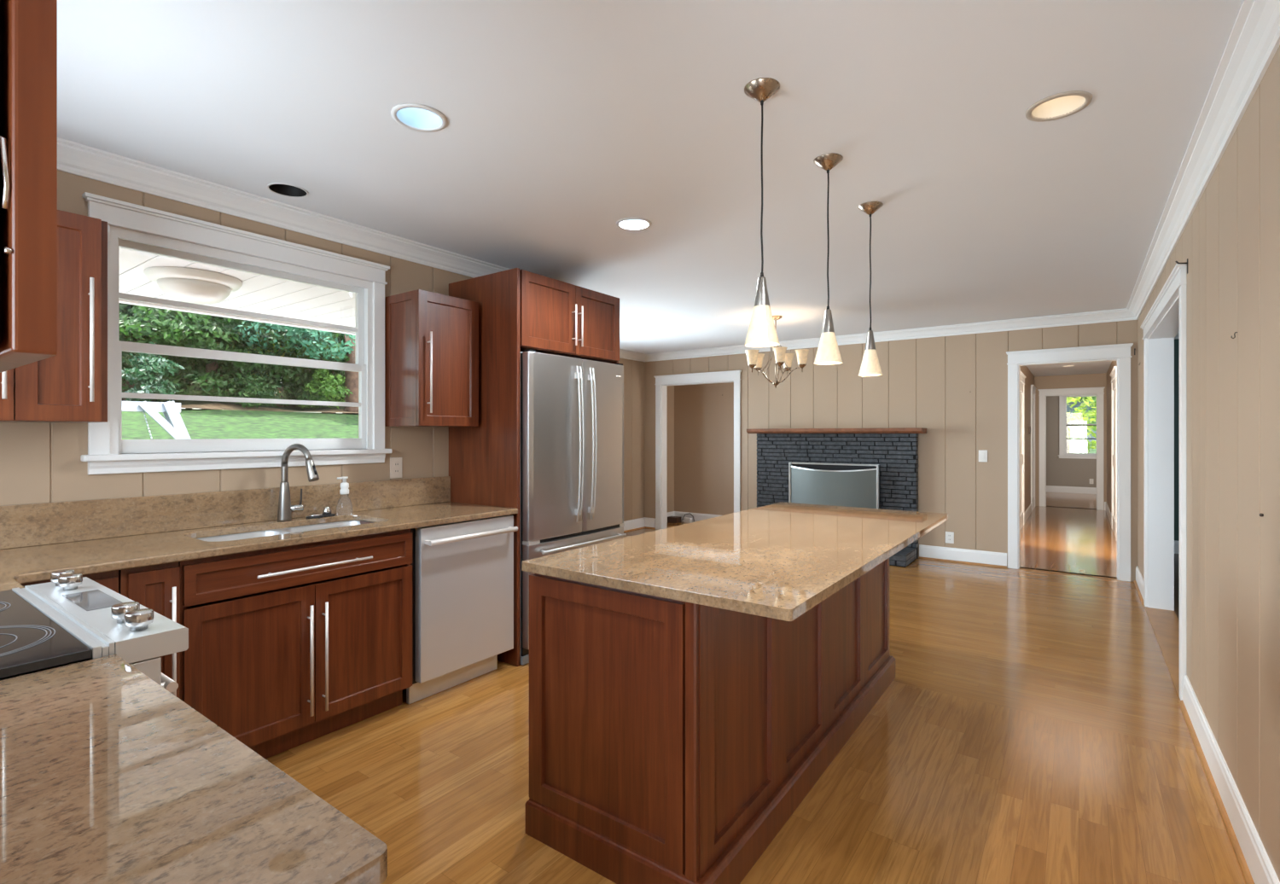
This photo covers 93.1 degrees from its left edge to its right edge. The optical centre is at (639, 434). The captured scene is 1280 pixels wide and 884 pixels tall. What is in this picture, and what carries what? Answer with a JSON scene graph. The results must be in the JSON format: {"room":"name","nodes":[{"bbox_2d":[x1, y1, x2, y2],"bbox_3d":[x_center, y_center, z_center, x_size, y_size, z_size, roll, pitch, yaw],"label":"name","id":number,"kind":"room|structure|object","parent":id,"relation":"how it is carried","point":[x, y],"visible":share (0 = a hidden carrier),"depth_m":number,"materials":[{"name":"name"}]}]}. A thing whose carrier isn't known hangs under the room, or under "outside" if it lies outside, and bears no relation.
{"room":"kitchen","nodes":[
{"label":"kitchen","id":0,"kind":"room"},
{"bbox_2d":[0,169,473,505],"bbox_3d":[-1.755,0.100,3.255,0.150,2.480,3.785,0,0,36],"label":"wall","id":1,"kind":"structure","parent":0,"point":[40,462],"depth_m":2.69,"materials":[{"name":"beige paint"}]},
{"bbox_2d":[0,209,107,423],"bbox_3d":[-2.305,-0.420,2.044,0.372,0.749,0.728,0,0,36],"label":"upper cabinet","id":2,"kind":"object","parent":1,"relation":"attached to","point":[71,385],"visible":0.7,"depth_m":2.18,"materials":[{"name":"brown wood"}]},
{"bbox_2d":[0,476,450,549],"bbox_3d":[-2.001,0.345,2.760,0.029,0.160,2.691,0,0,36],"label":"backsplash","id":3,"kind":"structure","parent":1,"relation":"attached to","point":[26,525],"depth_m":2.69,"materials":[{"name":"beige stone"}]},
{"bbox_2d":[80,192,392,475],"bbox_3d":[-1.881,-0.402,2.997,0.148,1.133,1.340,0,0,36],"label":"window","id":4,"kind":"structure","parent":1,"relation":"in","point":[107,453],"depth_m":2.87,"materials":[{"name":"white paint"}]},
{"bbox_2d":[119,247,355,327],"bbox_3d":[-3.336,-1.046,3.249,2.385,0.028,5.350,0,0,36],"label":"ceiling","id":5,"kind":"structure","parent":1,"relation":"attached to","point":[258,293],"depth_m":4.45,"materials":[{"name":"white paint"}]},
{"bbox_2d":[143,266,242,304],"bbox_3d":[-2.922,-0.948,3.979,0.524,0.168,0.524,0,0,36],"label":"porch light","id":6,"kind":"object","parent":5,"relation":"attached to","point":[183,284],"visible":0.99,"depth_m":3.84,"materials":[{"name":"white glass"}]},
{"bbox_2d":[119,298,355,335],"bbox_3d":[-4.390,-1.127,3.894,0.080,0.265,5.560,0,0,36],"label":"beam","id":7,"kind":"structure","parent":5,"relation":"attached to","point":[121,300],"depth_m":5.13,"materials":[{"name":"white paint"}]},
{"bbox_2d":[389,457,401,478],"bbox_3d":[-1.433,0.197,3.563,0.009,0.122,0.078,0,0,36],"label":"wall outlet","id":8,"kind":"object","parent":1,"relation":"attached to","point":[395,462],"visible":1,"depth_m":3.56,"materials":[{"name":"beige plastic"}]},
{"bbox_2d":[394,461,399,466],"bbox_3d":[-1.431,0.177,3.562,0.002,0.028,0.032,0,0,36],"label":"socket","id":9,"kind":"object","parent":8,"relation":"attached to","point":[396,463],"depth_m":3.56,"materials":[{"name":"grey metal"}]},
{"bbox_2d":[394,468,399,473],"bbox_3d":[-1.431,0.217,3.562,0.002,0.028,0.032,0,0,36],"label":"socket","id":10,"kind":"object","parent":8,"relation":"attached to","point":[396,470],"depth_m":3.56,"materials":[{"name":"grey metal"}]},
{"bbox_2d":[385,289,478,426],"bbox_3d":[-1.206,-0.420,3.562,0.372,0.749,0.413,0,0,36],"label":"upper cabinet","id":11,"kind":"object","parent":1,"relation":"attached to","point":[432,339],"visible":1,"depth_m":3.44,"materials":[{"name":"brown wood"}]},
{"bbox_2d":[623,517,655,532],"bbox_3d":[-0.260,1.268,6.731,1.805,0.145,3.600,0,0,36],"label":"baseboard","id":12,"kind":"structure","parent":1,"relation":"attached to","point":[644,522],"depth_m":8.59,"materials":[{"name":"white paint"}]},
{"bbox_2d":[57,0,1279,361],"bbox_3d":[-0.261,-1.089,3.584,5.495,0.099,8.700,0,0,36],"label":"trim","id":13,"kind":"structure","parent":1,"relation":"attached to","point":[1253,40],"depth_m":2.81,"materials":[{"name":"white paint"}]},
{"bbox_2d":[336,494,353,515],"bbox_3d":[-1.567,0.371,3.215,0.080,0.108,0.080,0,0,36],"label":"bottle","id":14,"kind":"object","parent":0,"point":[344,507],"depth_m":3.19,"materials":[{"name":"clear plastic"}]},
{"bbox_2d":[618,358,644,521],"bbox_3d":[-1.047,0.100,7.301,0.140,2.480,3.600,0,0,36],"label":"wall","id":15,"kind":"structure","parent":0,"point":[633,370],"depth_m":8.49,"materials":[{"name":"beige paint"}]},
{"bbox_2d":[57,0,1243,354],"bbox_3d":[-0.261,-1.140,3.584,5.495,0.001,8.700,0,0,36],"label":"ceiling","id":16,"kind":"structure","parent":0,"point":[568,120],"depth_m":2.28,"materials":[{"name":"paint"}]},
{"bbox_2d":[267,182,308,197],"bbox_3d":[-1.643,-1.218,2.829,0.168,0.163,0.168,0,0,36],"label":"recessed light","id":17,"kind":"object","parent":16,"relation":"in","point":[285,189],"visible":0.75,"depth_m":2.89,"materials":[{"name":"black metal"}]},
{"bbox_2d":[390,103,448,132],"bbox_3d":[-0.793,-1.199,2.180,0.192,0.132,0.192,0,0,36],"label":"recessed light","id":18,"kind":"object","parent":16,"relation":"in","point":[412,116],"visible":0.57,"depth_m":2.23,"materials":[{"name":"white"}]},
{"bbox_2d":[616,217,651,230],"bbox_3d":[-0.033,-1.199,3.277,0.192,0.132,0.192,0,0,36],"label":"recessed light","id":19,"kind":"object","parent":16,"relation":"in","point":[630,224],"visible":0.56,"depth_m":3.33,"materials":[{"name":"white glass"}]},
{"bbox_2d":[744,77,779,347],"bbox_3d":[0.401,-0.717,1.994,0.117,0.846,0.117,0,0,36],"label":"pendant light","id":20,"kind":"object","parent":16,"relation":"hanging from","point":[762,332],"visible":1,"depth_m":1.97,"materials":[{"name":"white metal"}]},
{"bbox_2d":[744,315,808,387],"bbox_3d":[1.329,-0.795,5.877,0.610,0.690,0.598,0,0,36],"label":"chandelier","id":21,"kind":"object","parent":16,"relation":"hanging from","point":[754,358],"visible":0.97,"depth_m":5.78,"materials":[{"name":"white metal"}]},
{"bbox_2d":[813,153,843,365],"bbox_3d":[0.780,-0.717,2.514,0.117,0.846,0.117,0,0,36],"label":"pendant light","id":22,"kind":"object","parent":16,"relation":"hanging from","point":[828,353],"visible":1,"depth_m":2.49,"materials":[{"name":"beige glass"}]},
{"bbox_2d":[857,201,883,376],"bbox_3d":[1.148,-0.717,3.020,0.117,0.846,0.117,0,0,36],"label":"pendant light","id":23,"kind":"object","parent":16,"relation":"hanging from","point":[870,366],"visible":1,"depth_m":3.00,"materials":[{"name":"beige glass"}]},
{"bbox_2d":[1025,90,1092,122],"bbox_3d":[1.452,-1.199,2.104,0.192,0.132,0.192,0,0,36],"label":"recessed light","id":24,"kind":"object","parent":16,"relation":"in","point":[1061,105],"visible":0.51,"depth_m":2.15,"materials":[{"name":"beige glass"}]},
{"bbox_2d":[666,385,674,512],"bbox_3d":[0.260,0.090,9.176,0.140,2.500,0.730,0,0,36],"label":"wall","id":25,"kind":"structure","parent":0,"point":[670,389],"depth_m":9.34,"materials":[{"name":"beige paint"}]},
{"bbox_2d":[674,382,733,515],"bbox_3d":[1.603,0.090,8.728,2.840,2.500,0.120,0,0,36],"label":"wall","id":26,"kind":"structure","parent":0,"point":[703,417],"depth_m":9.12,"materials":[{"name":"beige paint"}]},
{"bbox_2d":[265,491,1245,883],"bbox_3d":[4.059,1.350,6.630,9.400,0.020,18.700,0,0,36],"label":"floor","id":27,"kind":"structure","parent":0,"point":[930,787],"depth_m":2.47,"materials":[{"name":"brown wood"}]},
{"bbox_2d":[21,570,118,593],"bbox_3d":[-2.145,0.899,1.769,0.950,0.878,0.914,0,0,36],"label":"base cabinet","id":28,"kind":"object","parent":27,"relation":"on","point":[109,579],"visible":0.07,"depth_m":2.04,"materials":[{"name":"brown wood"}]},
{"bbox_2d":[0,501,517,591],"bbox_3d":[-1.621,0.441,2.485,0.966,0.030,2.691,0,0,36],"label":"countertop","id":29,"kind":"structure","parent":28,"relation":"on","point":[20,566],"depth_m":2.37,"materials":[{"name":"beige stone"}]},
{"bbox_2d":[196,520,374,541],"bbox_3d":[-1.598,0.553,2.807,0.410,0.194,0.813,0,0,36],"label":"sink","id":30,"kind":"object","parent":29,"relation":"in","point":[317,526],"visible":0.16,"depth_m":2.87,"materials":[{"name":"silver metal"}]},
{"bbox_2d":[277,443,319,521],"bbox_3d":[-1.666,0.236,2.961,0.247,0.379,0.114,0,0,36],"label":"kitchen faucet","id":31,"kind":"object","parent":29,"relation":"on","point":[285,509],"visible":1,"depth_m":2.97,"materials":[{"name":"silver metal"}]},
{"bbox_2d":[305,512,323,518],"bbox_3d":[-1.664,0.415,3.099,0.082,0.020,0.081,0,0,36],"label":"stopper","id":32,"kind":"object","parent":29,"relation":"on","point":[314,515],"visible":1,"depth_m":3.08,"materials":[{"name":"silver rubber"}]},
{"bbox_2d":[307,512,321,516],"bbox_3d":[-1.664,0.411,3.099,0.066,0.011,0.066,0,0,36],"label":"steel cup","id":33,"kind":"object","parent":32,"relation":"on","point":[314,514],"depth_m":3.08,"materials":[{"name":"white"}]},
{"bbox_2d":[321,506,335,517],"bbox_3d":[-1.632,0.401,3.159,0.078,0.049,0.077,0,0,36],"label":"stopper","id":34,"kind":"object","parent":29,"relation":"on","point":[327,511],"visible":0.92,"depth_m":3.14,"materials":[{"name":"silver rubber"}]},
{"bbox_2d":[322,506,331,514],"bbox_3d":[-1.632,0.396,3.159,0.042,0.040,0.042,0,0,36],"label":"steel cup","id":35,"kind":"object","parent":34,"relation":"on","point":[327,510],"depth_m":3.14,"materials":[{"name":"silver metal"}]},
{"bbox_2d":[336,476,353,515],"bbox_3d":[-1.567,0.325,3.215,0.080,0.201,0.080,0,0,36],"label":"soap dispenser","id":36,"kind":"object","parent":29,"relation":"on","point":[344,507],"visible":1,"depth_m":3.19,"materials":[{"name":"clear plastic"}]},
{"bbox_2d":[0,569,188,692],"bbox_3d":[-1.479,0.853,1.192,0.760,0.972,0.756,0,0,36],"label":"stove","id":37,"kind":"object","parent":27,"relation":"on","point":[70,619],"visible":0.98,"depth_m":1.26,"materials":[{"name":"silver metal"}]},
{"bbox_2d":[0,659,178,692],"bbox_3d":[-1.479,0.858,1.192,0.754,0.845,0.748,0,0,36],"label":"oven","id":38,"kind":"object","parent":37,"relation":"in","point":[151,668],"depth_m":1.22,"materials":[{"name":"silver metal"}]},
{"bbox_2d":[118,561,180,698],"bbox_3d":[-1.943,0.897,2.292,0.665,0.881,0.164,0,0,36],"label":"base cabinet","id":39,"kind":"object","parent":27,"relation":"on","point":[156,588],"visible":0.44,"depth_m":2.14,"materials":[{"name":"brown wood"}]},
{"bbox_2d":[178,520,412,758],"bbox_3d":[-1.617,0.897,2.742,0.665,0.881,0.939,0,0,36],"label":"base cabinet","id":40,"kind":"object","parent":27,"relation":"on","point":[290,647],"visible":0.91,"depth_m":2.53,"materials":[{"name":"brown wood"}]},
{"bbox_2d":[406,514,517,703],"bbox_3d":[-1.125,0.898,3.379,0.665,0.877,0.635,0,0,36],"label":"dishwasher","id":41,"kind":"object","parent":27,"relation":"on","point":[462,572],"visible":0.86,"depth_m":3.17,"materials":[{"name":"silver metal"}]},
{"bbox_2d":[410,528,417,684],"bbox_3d":[-1.170,0.850,3.415,0.550,0.780,0.630,0,0,36],"label":"tub","id":42,"kind":"object","parent":41,"relation":"in","point":[414,530],"depth_m":3.01,"materials":[{"name":"black plastic"}]},
{"bbox_2d":[448,267,619,666],"bbox_3d":[-0.661,0.189,4.058,0.672,2.298,0.977,0,0,36],"label":"tall cabinet","id":43,"kind":"object","parent":27,"relation":"on","point":[520,310],"visible":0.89,"depth_m":3.64,"materials":[{"name":"brown wood"}]},
{"bbox_2d":[520,349,626,665],"bbox_3d":[-0.608,0.423,4.019,0.712,1.826,0.917,0,0,36],"label":"refrigerator","id":44,"kind":"object","parent":27,"relation":"on","point":[572,409],"visible":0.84,"depth_m":3.72,"materials":[{"name":"grey metal"}]},
{"bbox_2d":[667,516,681,523],"bbox_3d":[0.523,1.297,9.232,0.180,0.084,0.130,0,0,36],"label":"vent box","id":45,"kind":"object","parent":27,"relation":"on","point":[670,519],"visible":1,"depth_m":9.19,"materials":[{"name":"brown metal"}]},
{"bbox_2d":[681,512,694,523],"bbox_3d":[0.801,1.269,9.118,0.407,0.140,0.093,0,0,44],"label":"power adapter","id":46,"kind":"object","parent":27,"relation":"on","point":[686,520],"visible":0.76,"depth_m":9.16,"materials":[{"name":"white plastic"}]},
{"bbox_2d":[525,558,895,883],"bbox_3d":[0.511,0.899,2.687,0.687,0.882,2.108,0,0,36],"label":"kitchen island","id":47,"kind":"object","parent":27,"relation":"on","point":[660,727],"visible":0.74,"depth_m":1.89,"materials":[{"name":"brown wood"}]},
{"bbox_2d":[522,502,948,621],"bbox_3d":[0.627,0.441,2.640,0.948,0.030,2.197,0,0,36],"label":"island countertop","id":48,"kind":"structure","parent":47,"relation":"on","point":[779,561],"depth_m":2.09,"materials":[{"name":"beige stone"}]},
{"bbox_2d":[746,427,926,567],"bbox_3d":[2.103,0.636,6.867,2.003,1.408,0.604,0,0,36],"label":"fireplace","id":49,"kind":"object","parent":27,"relation":"on","point":[895,450],"visible":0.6,"depth_m":6.86,"materials":[{"name":"black"}]},
{"bbox_2d":[788,462,879,508],"bbox_3d":[2.172,0.774,6.895,1.028,0.883,0.150,0,0,36],"label":"fireplace screen","id":50,"kind":"object","parent":49,"relation":"on","point":[858,485],"visible":0.55,"depth_m":6.82,"materials":[{"name":"grey metal"}]},
{"bbox_2d":[746,427,926,433],"bbox_3d":[2.203,-0.039,7.005,2.003,0.058,0.263,0,0,36],"label":"mantel shelf","id":51,"kind":"object","parent":49,"relation":"attached to","point":[902,430],"depth_m":6.82,"materials":[{"name":"brown wood"}]},
{"bbox_3d":[-0.849,0.898,0.644,0.900,0.880,0.612,0,0,36],"label":"base cabinet","id":52,"kind":"object","parent":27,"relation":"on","visible":0},
{"bbox_2d":[0,654,387,883],"bbox_3d":[-0.823,0.441,0.641,0.940,0.030,0.639,0,0,36],"label":"countertop","id":53,"kind":"structure","parent":52,"relation":"on","point":[107,776],"depth_m":0.71,"materials":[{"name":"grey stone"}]},
{"bbox_2d":[644,320,1137,581],"bbox_3d":[2.325,0.100,7.156,5.495,2.480,0.120,0,0,36],"label":"wall","id":54,"kind":"structure","parent":0,"point":[954,387],"depth_m":6.48,"materials":[{"name":"beige paint"}]},
{"bbox_2d":[666,511,721,522],"bbox_3d":[1.390,1.268,8.358,2.650,0.145,0.730,0,0,36],"label":"baseboard","id":55,"kind":"structure","parent":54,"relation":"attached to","point":[697,516],"depth_m":9.22,"materials":[{"name":"white paint"}]},
{"bbox_2d":[653,370,741,529],"bbox_3d":[0.790,0.257,8.245,1.348,2.166,0.165,0,0,36],"label":"trim","id":56,"kind":"structure","parent":54,"relation":"attached to","point":[734,376],"depth_m":8.51,"materials":[{"name":"white paint"}]},
{"bbox_2d":[945,531,954,543],"bbox_3d":[3.267,1.090,6.394,0.080,0.120,0.009,0,0,36],"label":"wall outlet","id":57,"kind":"object","parent":54,"relation":"attached to","point":[949,535],"visible":1,"depth_m":6.39,"materials":[{"name":"white plastic"}]},
{"bbox_2d":[919,544,1006,568],"bbox_3d":[3.352,1.268,6.320,0.818,0.145,0.030,0,0,36],"label":"baseboard","id":58,"kind":"structure","parent":54,"relation":"attached to","point":[937,553],"depth_m":6.31,"materials":[{"name":"white paint"}]},
{"bbox_2d":[978,450,987,461],"bbox_3d":[3.517,0.223,6.213,0.078,0.120,0.010,0,0,36],"label":"light switch","id":59,"kind":"object","parent":54,"relation":"attached to","point":[982,454],"visible":1,"depth_m":6.21,"materials":[{"name":"white plastic"}]},
{"bbox_2d":[1019,568,1117,579],"bbox_3d":[4.098,1.338,5.823,0.790,0.004,0.030,0,0,36],"label":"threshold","id":60,"kind":"structure","parent":54,"relation":"attached to","point":[1020,568],"depth_m":5.80,"materials":[{"name":"brown wood"}]},
{"bbox_2d":[1006,343,1133,581],"bbox_3d":[4.112,0.257,5.841,0.988,2.166,0.165,0,0,36],"label":"trim","id":61,"kind":"structure","parent":54,"relation":"attached to","point":[1120,353],"depth_m":5.74,"materials":[{"name":"white paint"}]},
{"bbox_2d":[1020,366,1034,511],"bbox_3d":[5.484,0.040,8.820,0.120,2.600,6.280,0,0,36],"label":"wall","id":62,"kind":"structure","parent":0,"point":[1029,381],"depth_m":9.87,"materials":[{"name":"beige paint"}]},
{"bbox_2d":[1020,371,1026,529],"bbox_3d":[5.411,0.242,8.583,0.040,2.196,1.058,0,0,36],"label":"door","id":63,"kind":"structure","parent":62,"relation":"in","point":[1023,376],"depth_m":8.84,"materials":[{"name":"white paint"}]},
{"bbox_2d":[1024,500,1035,523],"bbox_3d":[6.565,1.268,10.198,0.015,0.145,2.780,0,0,36],"label":"baseboard","id":64,"kind":"structure","parent":62,"relation":"attached to","point":[1028,511],"depth_m":9.85,"materials":[{"name":"white paint"}]},
{"bbox_2d":[1030,384,1036,511],"bbox_3d":[7.053,0.242,10.851,0.040,2.196,0.958,0,0,36],"label":"door","id":65,"kind":"structure","parent":62,"relation":"in","point":[1033,388],"depth_m":10.94,"materials":[{"name":"white paint"}]},
{"bbox_2d":[1026,360,1111,376],"bbox_3d":[5.966,-1.080,8.471,1.070,0.001,6.280,0,0,36],"label":"ceiling","id":66,"kind":"structure","parent":0,"point":[1096,367],"depth_m":10.02,"materials":[{"name":"paint"}]},
{"bbox_2d":[1034,372,1106,510],"bbox_3d":[7.952,0.040,10.984,3.200,2.600,0.120,0,0,36],"label":"wall","id":67,"kind":"structure","parent":0,"point":[1087,380],"depth_m":11.03,"materials":[{"name":"beige paint"}]},
{"bbox_2d":[1038,386,1105,510],"bbox_3d":[7.846,0.252,11.039,0.984,2.176,0.165,0,0,36],"label":"trim","id":68,"kind":"structure","parent":67,"relation":"attached to","point":[1098,392],"depth_m":10.96,"materials":[{"name":"white paint"}]},
{"bbox_2d":[1046,395,1096,487],"bbox_3d":[10.010,0.090,13.827,3.200,2.500,0.140,0,0,36],"label":"wall","id":69,"kind":"structure","parent":0,"point":[1060,472],"depth_m":13.99,"materials":[{"name":"grey paint"}]},
{"bbox_2d":[1046,485,1096,494],"bbox_3d":[9.964,1.268,13.764,3.200,0.145,0.015,0,0,36],"label":"baseboard","id":70,"kind":"structure","parent":69,"relation":"attached to","point":[1049,488],"depth_m":13.84,"materials":[{"name":"white paint"}]},
{"bbox_2d":[1058,395,1096,459],"bbox_3d":[10.131,-0.235,13.662,1.170,1.570,0.165,0,0,36],"label":"window","id":71,"kind":"structure","parent":69,"relation":"in","point":[1062,399],"depth_m":13.92,"materials":[{"name":"white paint"}]},
{"bbox_2d":[1144,606,1179,696],"bbox_3d":[3.401,1.338,3.846,0.170,0.004,1.980,0,0,36],"label":"floor","id":72,"kind":"structure","parent":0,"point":[1165,624],"depth_m":4.03,"materials":[{"name":"brown wood"}]},
{"bbox_2d":[1174,338,1179,541],"bbox_3d":[7.230,0.065,6.000,3.525,2.550,0.100,0,0,36],"label":"wall","id":73,"kind":"structure","parent":0,"point":[1176,340],"depth_m":6.80,"materials":[{"name":"paint"}]},
{"bbox_2d":[1174,540,1179,553],"bbox_3d":[7.214,1.268,5.941,3.480,0.145,0.015,0,0,36],"label":"baseboard","id":74,"kind":"structure","parent":73,"relation":"attached to","point":[1176,543],"depth_m":6.80,"materials":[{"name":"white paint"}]},
{"bbox_2d":[1106,45,1279,881],"bbox_3d":[3.884,0.040,4.534,0.175,2.600,15.100,0,0,36],"label":"wall","id":75,"kind":"structure","parent":0,"point":[1230,242],"depth_m":2.04,"materials":[{"name":"beige paint"}]},
{"bbox_2d":[1104,501,1111,524],"bbox_3d":[7.523,1.268,9.739,0.035,0.145,2.400,0,0,36],"label":"baseboard","id":76,"kind":"structure","parent":75,"relation":"attached to","point":[1106,506],"depth_m":9.80,"materials":[{"name":"white paint"}]},
{"bbox_2d":[1109,366,1116,540],"bbox_3d":[6.362,0.242,8.141,0.040,2.196,1.358,0,0,36],"label":"door","id":77,"kind":"structure","parent":75,"relation":"in","point":[1113,374],"depth_m":8.40,"materials":[{"name":"white paint"}]},
{"bbox_2d":[1133,565,1143,604],"bbox_3d":[4.240,1.268,5.140,0.030,0.145,0.900,0,0,36],"label":"baseboard","id":78,"kind":"structure","parent":75,"relation":"attached to","point":[1138,583],"depth_m":5.15,"materials":[{"name":"white paint"}]},
{"bbox_2d":[1140,261,1186,700],"bbox_3d":[3.393,0.243,3.852,0.190,2.193,2.178,0,0,36],"label":"trim","id":79,"kind":"structure","parent":75,"relation":"attached to","point":[1163,327],"depth_m":4.62,"materials":[{"name":"white paint"}]},
{"bbox_2d":[1175,258,1187,273],"bbox_3d":[2.670,-0.825,2.987,0.048,0.070,0.016,0,0,36],"label":"curtain bracket","id":80,"kind":"object","parent":75,"relation":"attached to","point":[1177,262],"visible":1,"depth_m":2.98,"materials":[{"name":"grey metal"}]},
{"bbox_2d":[1178,674,1279,883],"bbox_3d":[1.051,1.268,0.736,0.030,0.145,5.625,0,0,36],"label":"baseboard","id":81,"kind":"structure","parent":75,"relation":"attached to","point":[1256,867],"depth_m":2.10,"materials":[{"name":"white paint"}]},
{"bbox_3d":[-1.685,0.100,0.806,2.835,2.480,0.100,0,0,36],"label":"wall","id":82,"kind":"structure","parent":0,"visible":0},
{"bbox_2d":[0,0,57,372],"bbox_3d":[-0.856,-0.422,0.498,1.030,0.755,0.366,0,0,36],"label":"upper cabinet","id":83,"kind":"object","parent":82,"relation":"attached to","point":[28,28],"visible":1,"depth_m":0.34,"materials":[{"name":"brown wood"}]},
{"label":"outside","id":84,"kind":"structure","parent":0,"visible":0},
{"bbox_2d":[151,356,358,413],"bbox_3d":[-28.263,-11.815,32.497,36.100,21.889,43.500,0,0,36],"label":"hill","id":85,"kind":"structure","parent":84,"point":[184,404],"depth_m":23.06,"materials":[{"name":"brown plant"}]},
{"bbox_2d":[122,341,184,401],"bbox_3d":[-16.214,-2.023,20.087,1.982,2.150,1.837,0,0,36],"label":"flowering bush","id":86,"kind":"object","parent":85,"relation":"on","point":[155,368],"visible":0.82,"depth_m":19.78,"materials":[{"name":"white plant"}]},
{"bbox_2d":[119,302,238,401],"bbox_3d":[-17.781,-3.235,21.225,6.239,4.876,5.543,0,0,-11],"label":"tree","id":87,"kind":"object","parent":85,"relation":"on","point":[130,320],"visible":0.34,"depth_m":20.97,"materials":[{"name":"green plant"}]},
{"bbox_2d":[134,307,318,409],"bbox_3d":[-16.216,-3.385,23.846,5.148,5.174,6.435,0,0,36],"label":"tree","id":88,"kind":"object","parent":85,"relation":"on","point":[215,369],"visible":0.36,"depth_m":22.99,"materials":[{"name":"green plant"}]},
{"bbox_2d":[167,315,294,375],"bbox_3d":[-17.882,-6.373,26.250,5.378,9.521,7.426,0,0,-28],"label":"tree","id":89,"kind":"object","parent":85,"relation":"on","point":[283,354],"visible":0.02,"depth_m":24.27,"materials":[{"name":"green plant"}]},
{"bbox_2d":[219,373,289,408],"bbox_3d":[-14.663,-1.613,23.130,2.843,1.378,2.158,0,0,36],"label":"leafy bush","id":90,"kind":"object","parent":85,"relation":"on","point":[247,386],"visible":0.7,"depth_m":22.64,"materials":[{"name":"green plant"}]},
{"bbox_2d":[192,321,341,407],"bbox_3d":[-15.010,-3.300,25.137,5.999,5.049,5.934,0,0,36],"label":"tree","id":91,"kind":"object","parent":85,"relation":"on","point":[270,336],"visible":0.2,"depth_m":23.88,"materials":[{"name":"green plant"}]},
{"bbox_2d":[273,331,349,413],"bbox_3d":[-14.287,-3.462,27.444,6.316,5.329,6.095,0,0,33],"label":"tree","id":92,"kind":"object","parent":85,"relation":"on","point":[334,372],"visible":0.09,"depth_m":25.25,"materials":[{"name":"green plant"}]},
{"bbox_2d":[297,368,353,408],"bbox_3d":[-12.905,-1.954,24.955,2.418,1.831,1.915,0,0,36],"label":"leafy bush","id":93,"kind":"object","parent":85,"relation":"on","point":[329,386],"visible":0.91,"depth_m":24.79,"materials":[{"name":"green plant"}]},
{"bbox_2d":[323,354,344,401],"bbox_3d":[-12.812,-3.328,29.046,5.383,5.061,5.679,0,0,11],"label":"tree","id":94,"kind":"object","parent":85,"relation":"on","point":[342,384],"visible":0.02,"depth_m":26.59,"materials":[{"name":"green plant"}]},
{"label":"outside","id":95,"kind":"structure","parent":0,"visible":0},
{"bbox_2d":[122,408,358,439],"bbox_3d":[-6.063,0.411,15.500,21.000,2.558,42.000,0,0,36],"label":"lawn","id":96,"kind":"structure","parent":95,"point":[200,424],"depth_m":18.73,"materials":[{"name":"green plant"}]},
{"bbox_2d":[122,401,191,439],"bbox_3d":[-8.531,0.275,8.676,0.225,1.643,4.190,0,0,36],"label":"swing frame","id":97,"kind":"object","parent":96,"relation":"on","point":[173,424],"visible":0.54,"depth_m":9.75,"materials":[{"name":"white paint"}]},
{"bbox_2d":[343,334,358,413],"bbox_3d":[-12.106,-2.944,25.739,1.093,4.450,1.090,0,0,36],"label":"bare tree","id":98,"kind":"object","parent":96,"relation":"on","point":[352,377],"visible":0.25,"depth_m":25.41,"materials":[{"name":"brown plant"}]},
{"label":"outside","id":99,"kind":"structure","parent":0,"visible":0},
{"bbox_2d":[1070,442,1096,453],"bbox_3d":[27.403,0.790,27.877,18.300,1.900,42.700,0,0,36],"label":"lawn","id":100,"kind":"structure","parent":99,"point":[1094,450],"depth_m":31.44,"materials":[{"name":"green plant"}]},
{"bbox_2d":[1066,396,1096,452],"bbox_3d":[14.599,-1.208,21.055,3.524,5.910,3.340,0,0,-18],"label":"tree","id":101,"kind":"object","parent":100,"relation":"on","point":[1068,399],"visible":0.2,"depth_m":20.71,"materials":[{"name":"green plant"}]},
{"bbox_2d":[1066,396,1096,442],"bbox_3d":[32.722,-1.710,38.038,10.600,5.100,9.200,0,0,36],"label":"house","id":102,"kind":"structure","parent":100,"relation":"on","point":[1068,409],"depth_m":37.22,"materials":[{"name":"grey"}]},
{"bbox_2d":[1067,427,1096,453],"bbox_3d":[17.669,0.457,25.571,3.097,1.732,2.465,0,0,36],"label":"tree","id":103,"kind":"object","parent":100,"relation":"on","point":[1087,443],"visible":0.09,"depth_m":24.81,"materials":[{"name":"green plant"}]},
{"bbox_2d":[1067,395,1096,435],"bbox_3d":[20.579,-1.862,26.261,4.364,6.720,4.008,0,0,36],"label":"tree","id":104,"kind":"object","parent":100,"relation":"on","point":[1094,429],"visible":0.05,"depth_m":26.24,"materials":[{"name":"green plant"}]},
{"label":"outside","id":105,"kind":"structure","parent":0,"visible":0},
{"bbox_2d":[232,320,355,361],"bbox_3d":[-12.961,-4.979,23.836,5.319,4.508,4.725,0,0,36],"label":"tree","id":106,"kind":"object","parent":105,"point":[307,333],"visible":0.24,"depth_m":22.89,"materials":[{"name":"green plant"}]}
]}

